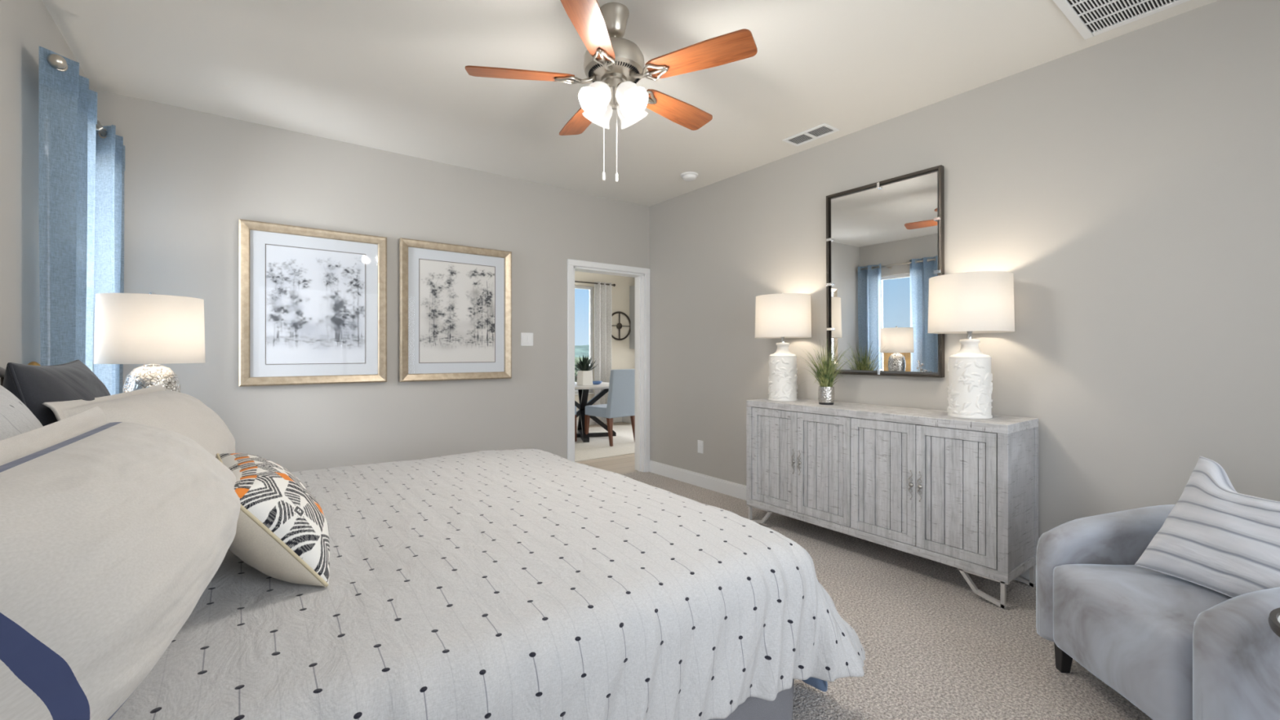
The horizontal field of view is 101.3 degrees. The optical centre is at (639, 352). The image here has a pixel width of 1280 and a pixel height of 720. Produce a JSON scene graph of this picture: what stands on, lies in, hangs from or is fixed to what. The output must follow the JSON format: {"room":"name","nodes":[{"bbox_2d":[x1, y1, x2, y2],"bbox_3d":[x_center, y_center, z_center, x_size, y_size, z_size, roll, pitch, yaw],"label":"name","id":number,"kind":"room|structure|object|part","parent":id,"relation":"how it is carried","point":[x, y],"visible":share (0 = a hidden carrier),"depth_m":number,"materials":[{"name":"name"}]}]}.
{"room":"bedroom","nodes":[
{"label":"bedroom","id":0,"kind":"room"},
{"bbox_2d":[0,0,93,385],"bbox_3d":[-1.533,-0.142,0.748,0.150,2.740,5.536,0,0,-37],"label":"wall","id":1,"kind":"structure","parent":0,"point":[25,25],"depth_m":2.03,"materials":[{"name":"grey paint"}]},
{"bbox_2d":[47,53,106,136],"bbox_3d":[-2.708,-1.157,2.544,0.124,0.070,1.230,0,0,-37],"label":"curtain rod","id":2,"kind":"object","parent":1,"relation":"attached to","point":[56,61],"visible":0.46,"depth_m":2.09,"materials":[{"name":"silver metal"}]},
{"bbox_2d":[38,45,97,372],"bbox_3d":[-2.457,-0.002,2.268,0.109,2.400,0.463,0,0,-37],"label":"curtain","id":3,"kind":"object","parent":2,"relation":"hanging from","point":[68,108],"visible":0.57,"depth_m":2.14,"materials":[{"name":"blue fabric"}]},
{"bbox_2d":[93,124,124,395],"bbox_3d":[-2.917,-0.002,2.884,0.107,2.400,0.360,0,0,-37],"label":"curtain","id":4,"kind":"object","parent":2,"relation":"hanging from","point":[108,251],"visible":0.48,"depth_m":2.79,"materials":[{"name":"blue fabric"}]},
{"bbox_2d":[93,88,648,471],"bbox_3d":[-1.564,-0.142,4.279,4.338,2.740,0.150,0,0,-37],"label":"wall","id":5,"kind":"structure","parent":0,"point":[190,176],"depth_m":3.80,"materials":[{"name":"grey paint"}]},
{"bbox_2d":[238,218,386,386],"bbox_3d":[-2.236,-0.320,3.644,0.875,1.076,0.040,0,0,-38],"label":"framed print","id":6,"kind":"object","parent":5,"relation":"attached to","point":[313,302],"visible":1,"depth_m":3.62,"materials":[{"name":"white paper"}]},
{"bbox_2d":[399,237,511,382],"bbox_3d":[-1.458,-0.322,4.227,0.890,1.084,0.040,0,0,-38],"label":"framed print","id":7,"kind":"object","parent":5,"relation":"attached to","point":[455,300],"visible":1,"depth_m":4.21,"materials":[{"name":"white paper"}]},
{"bbox_2d":[520,332,533,346],"bbox_3d":[-0.991,-0.117,4.608,0.116,0.116,0.009,0,0,-37],"label":"light switch","id":8,"kind":"object","parent":5,"relation":"attached to","point":[526,339],"visible":1,"depth_m":4.61,"materials":[{"name":"white paint"}]},
{"bbox_2d":[567,258,649,472],"bbox_3d":[-0.334,0.181,5.201,0.961,2.094,0.186,0,0,-37],"label":"trim","id":9,"kind":"structure","parent":5,"relation":"attached to","point":[571,263],"depth_m":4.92,"materials":[{"name":"white paint"}]},
{"bbox_2d":[574,271,635,420],"bbox_3d":[-1.155,-0.142,8.790,5.000,2.740,0.150,0,0,-37],"label":"wall","id":10,"kind":"structure","parent":0,"point":[623,357],"depth_m":9.27,"materials":[{"name":"beige paint"}]},
{"bbox_2d":[574,285,594,395],"bbox_3d":[-1.285,-0.216,8.655,1.290,1.832,0.150,0,0,-37],"label":"window","id":11,"kind":"structure","parent":10,"relation":"in","point":[590,288],"depth_m":9.03,"materials":[{"name":"white paint"}]},
{"bbox_2d":[574,280,615,286],"bbox_3d":[-1.201,-1.171,8.584,1.879,0.050,0.124,0,0,-37],"label":"curtain rod","id":12,"kind":"object","parent":10,"relation":"attached to","point":[613,285],"visible":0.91,"depth_m":8.84,"materials":[{"name":"brown metal"}]},
{"bbox_2d":[594,281,611,423],"bbox_3d":[-0.631,-0.002,8.964,0.358,2.400,0.073,0,0,-37],"label":"curtain","id":13,"kind":"object","parent":12,"relation":"hanging from","point":[602,293],"visible":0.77,"depth_m":8.96,"materials":[{"name":"grey fabric"}]},
{"bbox_2d":[576,417,622,426],"bbox_3d":[-1.105,1.178,8.724,4.700,0.100,0.016,0,0,-37],"label":"baseboard","id":14,"kind":"structure","parent":10,"relation":"attached to","point":[618,419],"depth_m":9.19,"materials":[{"name":"white paint"}]},
{"bbox_2d":[611,311,630,340],"bbox_3d":[-0.362,-0.472,9.266,0.512,0.512,0.032,0,0,-37],"label":"wall medallion","id":15,"kind":"object","parent":10,"relation":"attached to","point":[619,325],"visible":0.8,"depth_m":9.27,"materials":[{"name":"brown metal"}]},
{"bbox_2d":[629,285,635,348],"bbox_3d":[0.280,-0.632,9.543,0.900,1.120,0.363,0,0,-37],"label":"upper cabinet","id":16,"kind":"object","parent":10,"relation":"attached to","point":[632,288],"visible":0.18,"depth_m":9.35,"materials":[{"name":"grey wood"}]},
{"bbox_2d":[41,0,1217,206],"bbox_3d":[0.142,-1.572,2.004,4.338,0.120,5.836,0,0,-37],"label":"ceiling","id":17,"kind":"structure","parent":0,"point":[387,75],"depth_m":2.80,"materials":[{"name":"white paint"}]},
{"bbox_2d":[465,0,757,182],"bbox_3d":[-0.102,-1.134,2.361,1.206,0.756,1.219,0,0,-37],"label":"ceiling fan","id":18,"kind":"object","parent":17,"relation":"hanging from","point":[614,64],"visible":1,"depth_m":2.25,"materials":[{"name":"brown wood"}]},
{"bbox_3d":[-0.514,-1.205,2.274,0.457,0.038,0.134,0,0,-8],"label":"blade","id":19,"kind":"part","parent":18,"relation":"part of","materials":[{"name":"brown wood"}]},
{"bbox_3d":[-0.284,-1.204,2.306,0.184,0.047,0.092,0,0,-8],"label":"blade arm","id":20,"kind":"part","parent":18,"relation":"part of","materials":[{"name":"silver metal"}]},
{"bbox_3d":[-0.290,-1.205,2.692,0.134,0.038,0.457,0,0,-26],"label":"blade","id":21,"kind":"part","parent":18,"relation":"part of","materials":[{"name":"brown wood"}]},
{"bbox_3d":[-0.186,-1.205,1.932,0.134,0.038,0.457,0,0,10],"label":"blade","id":22,"kind":"part","parent":18,"relation":"part of","materials":[{"name":"brown wood"}]},
{"bbox_3d":[-0.188,-1.096,2.251,0.146,0.148,0.139,0,0,-37],"label":"lamp shade","id":23,"kind":"part","parent":18,"relation":"part of","materials":[{"name":"white glass"}]},
{"bbox_3d":[-0.192,-1.096,2.403,0.139,0.148,0.146,0,0,-37],"label":"lamp shade","id":24,"kind":"part","parent":18,"relation":"part of","materials":[{"name":"white glass"}]},
{"bbox_3d":[-0.175,-1.116,2.268,0.048,0.058,0.048,0,0,-37],"label":"bulb","id":25,"kind":"part","parent":18,"relation":"part of","materials":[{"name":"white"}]},
{"bbox_3d":[-0.145,-1.204,2.161,0.092,0.047,0.184,0,0,10],"label":"blade arm","id":26,"kind":"part","parent":18,"relation":"part of","materials":[{"name":"silver metal"}]},
{"bbox_3d":[-0.160,-0.948,2.332,0.013,0.368,0.013,0,0,-37],"label":"pull chain","id":27,"kind":"part","parent":18,"relation":"part of","materials":[{"name":"white plastic"}]},
{"bbox_3d":[-0.102,-0.928,2.320,0.013,0.348,0.013,0,0,-37],"label":"pull chain","id":28,"kind":"part","parent":18,"relation":"part of","materials":[{"name":"white metal"}]},
{"bbox_3d":[-0.054,-1.116,2.268,0.048,0.058,0.048,0,0,-37],"label":"bulb","id":29,"kind":"part","parent":18,"relation":"part of","materials":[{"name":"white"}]},
{"bbox_3d":[-0.036,-1.096,2.255,0.139,0.148,0.146,0,0,-37],"label":"lamp shade","id":30,"kind":"part","parent":18,"relation":"part of","materials":[{"name":"white glass"}]},
{"bbox_3d":[-0.041,-1.096,2.407,0.146,0.148,0.139,0,0,-37],"label":"lamp shade","id":31,"kind":"part","parent":18,"relation":"part of","materials":[{"name":"white glass"}]},
{"bbox_3d":[0.036,-1.204,2.249,0.184,0.047,0.092,0,0,28],"label":"blade arm","id":32,"kind":"part","parent":18,"relation":"part of","materials":[{"name":"silver metal"}]},
{"bbox_3d":[0.009,-1.204,2.447,0.184,0.047,0.092,0,0,-44],"label":"blade arm","id":33,"kind":"part","parent":18,"relation":"part of","materials":[{"name":"silver metal"}]},
{"bbox_3d":[0.177,-1.205,2.609,0.457,0.038,0.134,0,0,-44],"label":"blade","id":34,"kind":"part","parent":18,"relation":"part of","materials":[{"name":"brown wood"}]},
{"bbox_3d":[0.241,-1.205,2.139,0.457,0.038,0.134,0,0,28],"label":"blade","id":35,"kind":"part","parent":18,"relation":"part of","materials":[{"name":"brown wood"}]},
{"bbox_2d":[680,171,697,181],"bbox_3d":[0.420,-1.490,4.457,0.148,0.043,0.148,0,0,-37],"label":"smoke detector","id":36,"kind":"object","parent":17,"relation":"attached to","point":[689,175],"visible":1,"depth_m":4.42,"materials":[{"name":"white paint"}]},
{"bbox_2d":[782,123,839,146],"bbox_3d":[1.181,-1.508,3.642,0.170,0.008,0.340,0,0,-37],"label":"ceiling vent","id":37,"kind":"object","parent":17,"relation":"in","point":[823,130],"visible":1,"depth_m":3.63,"materials":[{"name":"white metal"}]},
{"bbox_2d":[1053,0,1189,39],"bbox_3d":[2.075,-1.507,2.100,0.600,0.010,0.600,0,0,-37],"label":"ceiling vent","id":38,"kind":"object","parent":17,"relation":"in","point":[1100,16],"visible":1,"depth_m":2.31,"materials":[{"name":"white metal"}]},
{"bbox_2d":[576,422,1152,719],"bbox_3d":[0.479,1.278,4.359,7.702,0.100,9.200,0,0,-37],"label":"floor","id":39,"kind":"structure","parent":0,"point":[935,648],"depth_m":2.21,"materials":[{"name":"carpet"}]},
{"bbox_2d":[0,361,794,719],"bbox_3d":[-0.924,0.606,1.869,2.111,1.244,1.999,0,0,-37],"label":"bed","id":40,"kind":"object","parent":39,"relation":"on","point":[753,708],"visible":0.04,"depth_m":1.62,"materials":[{"name":"grey fabric"}]},
{"bbox_3d":[-1.752,0.401,1.249,0.027,0.834,1.922,0,0,-37],"label":"headboard","id":41,"kind":"part","parent":40,"relation":"part of","materials":[{"name":"brown metal"}]},
{"bbox_2d":[110,448,865,719],"bbox_3d":[-0.756,0.882,1.977,2.169,0.669,2.345,0,0,-37],"label":"bedspread","id":42,"kind":"object","parent":40,"relation":"on","point":[517,584],"visible":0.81,"depth_m":1.30,"materials":[{"name":"white fabric"}]},
{"bbox_2d":[0,385,43,440],"bbox_3d":[-1.303,0.319,1.048,0.259,0.477,0.751,0,0,-32],"label":"euro pillow","id":43,"kind":"object","parent":42,"relation":"on","point":[15,418],"visible":0.13,"depth_m":1.13,"materials":[{"name":"white fabric"}]},
{"bbox_2d":[2,360,110,426],"bbox_3d":[-1.863,0.294,1.728,0.254,0.535,0.729,0,0,-31],"label":"euro pillow","id":44,"kind":"object","parent":42,"relation":"on","point":[34,386],"visible":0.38,"depth_m":1.49,"materials":[{"name":"grey fabric"}]},
{"bbox_2d":[0,405,240,719],"bbox_3d":[-0.965,0.341,0.983,0.338,0.408,1.064,0,0,-33],"label":"pillow sham","id":45,"kind":"object","parent":42,"relation":"on","point":[112,535],"visible":0.99,"depth_m":0.70,"materials":[{"name":"white fabric"}]},
{"bbox_2d":[42,384,235,457],"bbox_3d":[-1.688,0.336,1.897,0.321,0.403,0.920,0,0,-28],"label":"pillow sham","id":46,"kind":"object","parent":42,"relation":"on","point":[185,415],"visible":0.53,"depth_m":1.76,"materials":[{"name":"white fabric"}]},
{"bbox_2d":[215,453,329,586],"bbox_3d":[-0.998,0.425,1.401,0.254,0.274,0.586,0,0,-40],"label":"lumbar pillow","id":47,"kind":"object","parent":42,"relation":"on","point":[282,531],"visible":0.83,"depth_m":1.22,"materials":[{"name":"fabric"}]},
{"bbox_2d":[574,423,635,462],"bbox_3d":[-0.455,1.225,7.440,2.400,0.010,2.150,0,0,-37],"label":"area rug","id":48,"kind":"object","parent":39,"relation":"on","point":[597,447],"visible":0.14,"depth_m":6.91,"materials":[{"name":"beige fabric"}]},
{"bbox_2d":[574,405,577,441],"bbox_3d":[-1.260,0.720,7.174,0.628,1.000,0.539,0,0,-43],"label":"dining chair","id":49,"kind":"object","parent":48,"relation":"on","point":[575,406],"visible":0.1,"depth_m":7.20,"materials":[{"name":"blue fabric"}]},
{"bbox_2d":[574,382,616,442],"bbox_3d":[-0.828,0.839,7.604,1.200,0.763,1.200,0,0,-37],"label":"dining table","id":50,"kind":"object","parent":48,"relation":"on","point":[583,390],"visible":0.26,"depth_m":7.55,"materials":[{"name":"white"}]},
{"bbox_2d":[574,354,596,385],"bbox_3d":[-0.782,0.242,7.371,0.365,0.431,0.360,0,0,22],"label":"potted plant","id":51,"kind":"object","parent":50,"relation":"on","point":[584,377],"visible":1,"depth_m":7.31,"materials":[{"name":"green plant"}]},
{"bbox_3d":[-0.776,0.354,7.368,0.169,0.205,0.169,0,0,-37],"label":"pot","id":52,"kind":"part","parent":51,"relation":"part of","materials":[{"name":"white ceramic"}]},
{"bbox_2d":[592,381,602,384],"bbox_3d":[-0.636,0.434,7.548,0.200,0.046,0.200,0,0,-37],"label":"bowl","id":53,"kind":"object","parent":50,"relation":"on","point":[593,382],"visible":0.72,"depth_m":7.47,"materials":[{"name":"blue ceramic"}]},
{"bbox_2d":[584,368,635,446],"bbox_3d":[-0.373,0.720,7.166,0.539,1.000,0.628,0,0,-45],"label":"dining chair","id":54,"kind":"object","parent":48,"relation":"on","point":[621,392],"visible":0.84,"depth_m":6.95,"materials":[{"name":"blue fabric"}]},
{"bbox_3d":[-0.724,1.038,7.214,0.052,0.365,0.057,0,0,-45],"label":"leg","id":55,"kind":"part","parent":54,"relation":"part of","materials":[{"name":"brown wood"}]},
{"bbox_3d":[-0.429,0.795,7.222,0.480,0.130,0.470,0,0,-45],"label":"seat","id":56,"kind":"part","parent":54,"relation":"part of","materials":[{"name":"blue fabric"}]},
{"bbox_3d":[-0.389,1.038,6.877,0.052,0.365,0.097,0,0,-45],"label":"leg","id":57,"kind":"part","parent":54,"relation":"part of","materials":[{"name":"brown wood"}]},
{"bbox_3d":[-0.217,0.540,7.009,0.539,0.640,0.185,0,0,-45],"label":"backrest","id":58,"kind":"part","parent":54,"relation":"part of","materials":[{"name":"blue fabric"}]},
{"bbox_3d":[-0.084,1.038,7.180,0.052,0.365,0.097,0,0,-45],"label":"leg","id":59,"kind":"part","parent":54,"relation":"part of","materials":[{"name":"brown wood"}]},
{"bbox_2d":[622,416,631,423],"bbox_3d":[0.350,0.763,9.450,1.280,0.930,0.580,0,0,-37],"label":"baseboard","id":60,"kind":"structure","parent":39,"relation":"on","point":[626,419],"depth_m":9.20,"materials":[{"name":"white paint"}]},
{"bbox_2d":[746,398,1038,609],"bbox_3d":[1.424,0.785,3.267,0.431,0.885,1.630,0,0,-37],"label":"sideboard","id":61,"kind":"object","parent":39,"relation":"on","point":[962,494],"visible":0.99,"depth_m":2.88,"materials":[{"name":"grey wood"}]},
{"bbox_3d":[0.952,0.720,3.903,0.423,0.663,0.045,0,0,-37],"label":"panel","id":62,"kind":"part","parent":61,"relation":"part of","materials":[{"name":"grey wood"}]},
{"bbox_3d":[0.848,1.159,3.713,0.022,0.137,0.220,0,0,-37],"label":"leg","id":63,"kind":"part","parent":61,"relation":"part of","materials":[{"name":"grey"}]},
{"bbox_3d":[0.925,0.720,3.612,0.022,0.657,0.380,0,0,-37],"label":"door","id":64,"kind":"part","parent":61,"relation":"part of","materials":[{"name":"grey wood"}]},
{"bbox_2d":[755,293,811,400],"bbox_3d":[1.037,-0.045,3.809,0.396,0.777,0.396,0,0,-37],"label":"table lamp","id":65,"kind":"object","parent":61,"relation":"on","point":[782,316],"visible":1,"depth_m":3.70,"materials":[{"name":"white ceramic"}]},
{"bbox_3d":[1.037,-0.259,3.809,0.396,0.300,0.396,0,0,-37],"label":"lamp shade","id":66,"kind":"part","parent":65,"relation":"part of","materials":[{"name":"white fabric"}]},
{"bbox_3d":[1.012,0.720,3.467,0.012,0.164,0.024,0,0,-37],"label":"handle","id":67,"kind":"part","parent":61,"relation":"part of","materials":[{"name":"grey metal"}]},
{"bbox_3d":[1.041,0.720,3.429,0.012,0.164,0.024,0,0,-37],"label":"handle","id":68,"kind":"part","parent":61,"relation":"part of","materials":[{"name":"grey metal"}]},
{"bbox_3d":[1.155,0.720,3.305,0.022,0.657,0.380,0,0,-37],"label":"door","id":69,"kind":"part","parent":61,"relation":"part of","materials":[{"name":"grey wood"}]},
{"bbox_2d":[798,341,854,404],"bbox_3d":[1.243,0.123,3.497,0.540,0.440,0.478,0,0,-37],"label":"grass plant","id":70,"kind":"object","parent":61,"relation":"on","point":[825,375],"visible":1,"depth_m":3.45,"materials":[{"name":"green plant"}]},
{"bbox_3d":[1.237,0.277,3.484,0.103,0.104,0.103,0,0,-37],"label":"pot","id":71,"kind":"part","parent":70,"relation":"part of","materials":[{"name":"silver metal"}]},
{"bbox_3d":[1.385,0.720,2.998,0.022,0.657,0.380,0,0,-37],"label":"door","id":72,"kind":"part","parent":61,"relation":"part of","materials":[{"name":"grey wood"}]},
{"bbox_3d":[1.427,1.073,3.269,0.423,0.045,1.630,0,0,-37],"label":"rail","id":73,"kind":"part","parent":61,"relation":"part of","materials":[{"name":"grey wood"}]},
{"bbox_3d":[1.472,0.720,2.854,0.012,0.164,0.024,0,0,-37],"label":"handle","id":74,"kind":"part","parent":61,"relation":"part of","materials":[{"name":"grey metal"}]},
{"bbox_3d":[1.501,0.720,2.815,0.012,0.164,0.024,0,0,-37],"label":"handle","id":75,"kind":"part","parent":61,"relation":"part of","materials":[{"name":"grey metal"}]},
{"bbox_3d":[1.615,0.720,2.691,0.022,0.657,0.380,0,0,-37],"label":"door","id":76,"kind":"part","parent":61,"relation":"part of","materials":[{"name":"grey wood"}]},
{"bbox_2d":[927,271,1014,418],"bbox_3d":[1.775,-0.045,2.825,0.396,0.777,0.396,0,0,-37],"label":"table lamp","id":77,"kind":"object","parent":61,"relation":"on","point":[969,303],"visible":1,"depth_m":2.73,"materials":[{"name":"white ceramic"}]},
{"bbox_3d":[1.775,-0.259,2.825,0.396,0.300,0.396,0,0,-37],"label":"lamp shade","id":78,"kind":"part","parent":77,"relation":"part of","materials":[{"name":"white fabric"}]},
{"bbox_3d":[1.691,1.159,2.588,0.022,0.137,0.220,0,0,-37],"label":"leg","id":79,"kind":"part","parent":61,"relation":"part of","materials":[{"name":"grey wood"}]},
{"bbox_3d":[1.903,0.720,2.635,0.423,0.663,0.045,0,0,-37],"label":"panel","id":80,"kind":"part","parent":61,"relation":"part of","materials":[{"name":"grey wood"}]},
{"bbox_3d":[2.006,1.159,2.824,0.022,0.137,0.220,0,0,-37],"label":"leg","id":81,"kind":"part","parent":61,"relation":"part of","materials":[{"name":"grey metal"}]},
{"bbox_2d":[1035,504,1279,719],"bbox_3d":[1.900,0.888,1.708,0.775,0.680,0.762,0,0,4],"label":"armchair","id":82,"kind":"object","parent":39,"relation":"on","point":[1175,648],"visible":0.85,"depth_m":1.63,"materials":[{"name":"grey fabric"}]},
{"bbox_3d":[1.631,1.163,2.016,0.050,0.130,0.050,0,0,4],"label":"leg","id":83,"kind":"part","parent":82,"relation":"part of","materials":[{"name":"black paint"}]},
{"bbox_3d":[1.837,0.934,1.712,0.650,0.343,0.508,0,0,4],"label":"seat","id":84,"kind":"part","parent":82,"relation":"part of","materials":[{"name":"grey fabric"}]},
{"bbox_2d":[1134,456,1279,597],"bbox_3d":[1.936,0.578,1.640,0.305,0.409,0.499,0,0,-10],"label":"throw pillow","id":85,"kind":"object","parent":82,"relation":"on","point":[1218,538],"visible":0.94,"depth_m":1.66,"materials":[{"name":"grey fabric"}]},
{"bbox_2d":[1268,607,1279,637],"bbox_3d":[1.595,0.922,1.093,0.368,0.612,0.368,0,0,-37],"label":"side table","id":86,"kind":"object","parent":39,"relation":"on","point":[1274,615],"visible":1,"depth_m":1.21,"materials":[{"name":"white stone"}]},
{"bbox_3d":[-2.354,0.875,2.609,0.454,0.705,0.680,0,0,-37],"label":"nightstand","id":87,"kind":"object","parent":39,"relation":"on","visible":0},
{"bbox_2d":[93,292,204,392],"bbox_3d":[-2.444,0.110,2.630,0.408,0.826,0.408,0,0,-37],"label":"table lamp","id":88,"kind":"object","parent":87,"relation":"on","point":[153,330],"visible":0.7,"depth_m":2.49,"materials":[{"name":"white fabric"}]},
{"bbox_2d":[648,0,1279,539],"bbox_3d":[1.817,-0.142,3.260,0.150,2.740,5.536,0,0,-37],"label":"wall","id":89,"kind":"structure","parent":0,"point":[1127,185],"depth_m":2.64,"materials":[{"name":"grey paint"}]},
{"bbox_2d":[697,440,703,453],"bbox_3d":[0.553,0.863,4.814,0.008,0.116,0.072,0,0,-37],"label":"wall outlet","id":90,"kind":"object","parent":89,"relation":"attached to","point":[700,443],"visible":1,"depth_m":4.81,"materials":[{"name":"white paint"}]},
{"bbox_2d":[648,460,1035,586],"bbox_3d":[1.751,1.169,3.211,0.016,0.118,5.536,0,0,-37],"label":"baseboard","id":91,"kind":"structure","parent":89,"relation":"attached to","point":[721,486],"depth_m":4.77,"materials":[{"name":"white paint"}]},
{"bbox_2d":[826,164,944,377],"bbox_3d":[1.565,-0.481,3.420,0.043,1.258,0.772,-1,0,-37],"label":"wall mirror","id":92,"kind":"object","parent":89,"relation":"attached to","point":[882,242],"visible":0.8,"depth_m":3.38,"materials":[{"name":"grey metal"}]},
{"label":"outside","id":93,"kind":"structure","parent":0,"visible":0},
{"bbox_2d":[574,357,589,382],"bbox_3d":[-6.000,1.638,58.000,180.000,0.180,220.000,0,0,-37],"label":"ground","id":94,"kind":"structure","parent":93,"point":[575,358],"depth_m":104.93,"materials":[{"name":"green plant"}]},
{"bbox_2d":[574,364,578,390],"bbox_3d":[-1.024,0.859,11.795,2.798,1.380,1.006,0,0,-37],"label":"hedge","id":95,"kind":"object","parent":94,"relation":"on","point":[576,370],"visible":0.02,"depth_m":11.38,"materials":[{"name":"green plant"}]},
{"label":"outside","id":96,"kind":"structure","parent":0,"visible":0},
{"bbox_2d":[574,345,589,357],"bbox_3d":[-54.000,-0.651,172.000,200.000,4.558,40.000,0,0,-37],"label":"hills","id":97,"kind":"structure","parent":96,"point":[580,350],"depth_m":181.97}
]}

